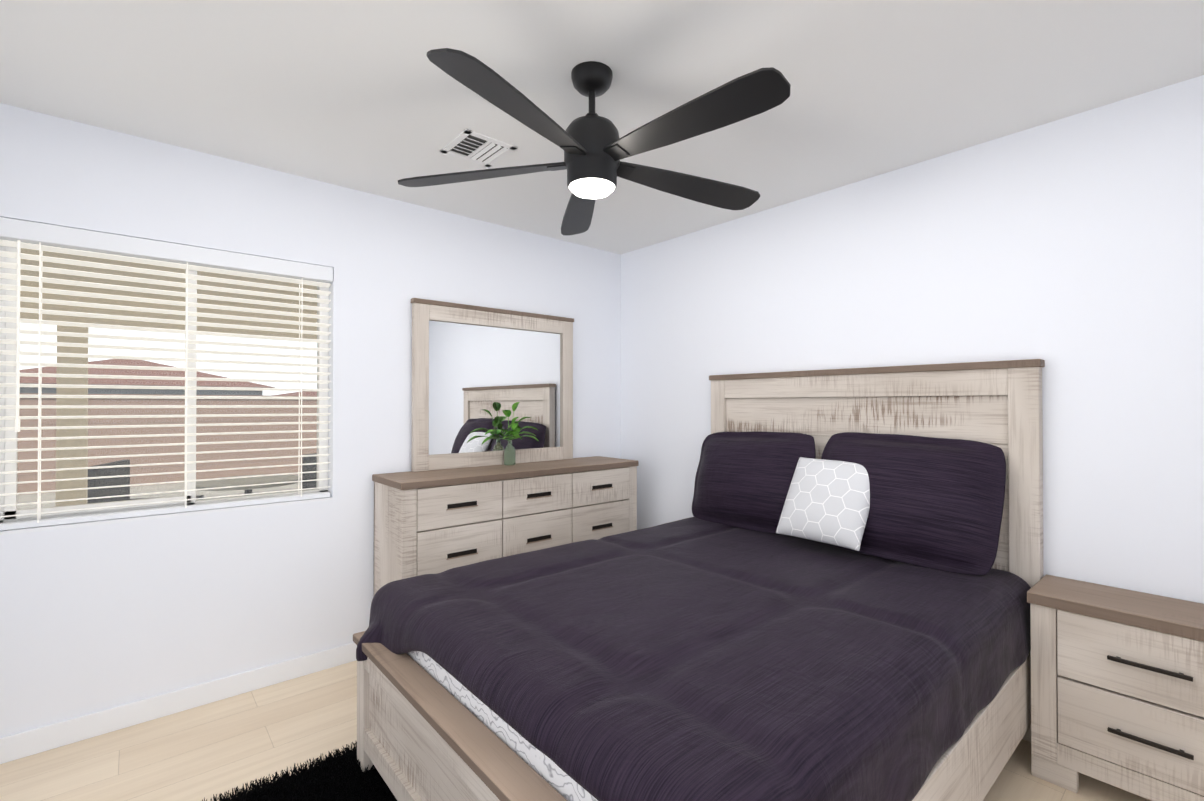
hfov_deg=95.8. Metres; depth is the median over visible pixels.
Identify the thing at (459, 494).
dresser
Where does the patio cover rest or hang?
on the ground
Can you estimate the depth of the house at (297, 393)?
29.70 m
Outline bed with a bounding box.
[353,359,1044,800]
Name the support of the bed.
on the floor
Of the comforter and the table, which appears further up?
the table
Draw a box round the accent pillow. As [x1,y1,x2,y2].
[776,457,869,550]
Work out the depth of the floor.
2.05 m
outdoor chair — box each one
[88,460,203,503]
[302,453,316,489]
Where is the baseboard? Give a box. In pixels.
[0,642,356,763]
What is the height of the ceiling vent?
0.013 m
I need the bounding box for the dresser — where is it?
[372,298,638,594]
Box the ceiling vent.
[440,129,517,166]
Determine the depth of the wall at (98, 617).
2.53 m
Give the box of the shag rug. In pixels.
[202,740,396,800]
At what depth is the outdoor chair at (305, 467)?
4.82 m
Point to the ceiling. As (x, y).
(368, 96)
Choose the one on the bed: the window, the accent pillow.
the accent pillow
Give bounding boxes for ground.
[17,474,300,509]
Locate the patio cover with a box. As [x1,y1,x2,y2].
[20,248,316,505]
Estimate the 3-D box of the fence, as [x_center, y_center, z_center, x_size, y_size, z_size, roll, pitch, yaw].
[-7.257,0.698,10.339,65.000,1.600,0.260,0,-1,-41]
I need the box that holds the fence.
[17,393,316,494]
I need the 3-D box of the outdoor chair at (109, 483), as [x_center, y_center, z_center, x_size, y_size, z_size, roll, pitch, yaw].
[-3.499,0.963,4.204,0.540,0.980,0.580,0,0,-21]
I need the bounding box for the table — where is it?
[196,474,300,493]
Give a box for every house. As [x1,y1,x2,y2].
[20,359,275,394]
[271,391,316,395]
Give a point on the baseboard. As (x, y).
(23, 744)
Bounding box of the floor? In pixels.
[0,660,1150,800]
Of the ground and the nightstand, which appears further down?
the nightstand
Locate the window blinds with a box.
[0,217,332,530]
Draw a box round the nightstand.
[1027,574,1203,800]
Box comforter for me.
[356,517,1030,800]
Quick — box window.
[0,245,332,534]
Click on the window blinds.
(20, 234)
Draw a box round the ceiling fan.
[398,48,790,234]
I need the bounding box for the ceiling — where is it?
[0,0,1203,254]
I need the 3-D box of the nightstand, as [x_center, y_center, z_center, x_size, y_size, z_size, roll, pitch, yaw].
[1.828,1.009,1.801,0.325,0.654,0.616,0,-1,-41]
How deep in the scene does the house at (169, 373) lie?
24.53 m
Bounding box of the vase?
[482,402,538,464]
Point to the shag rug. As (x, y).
(338, 776)
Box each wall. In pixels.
[0,103,620,737]
[621,75,1203,603]
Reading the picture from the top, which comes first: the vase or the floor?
the vase
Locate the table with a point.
(200, 484)
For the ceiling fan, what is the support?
hanging from the ceiling
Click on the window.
(6, 489)
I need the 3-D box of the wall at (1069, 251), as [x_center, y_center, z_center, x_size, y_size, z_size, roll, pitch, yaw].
[1.419,0.122,2.670,0.150,2.440,3.750,0,-1,-41]

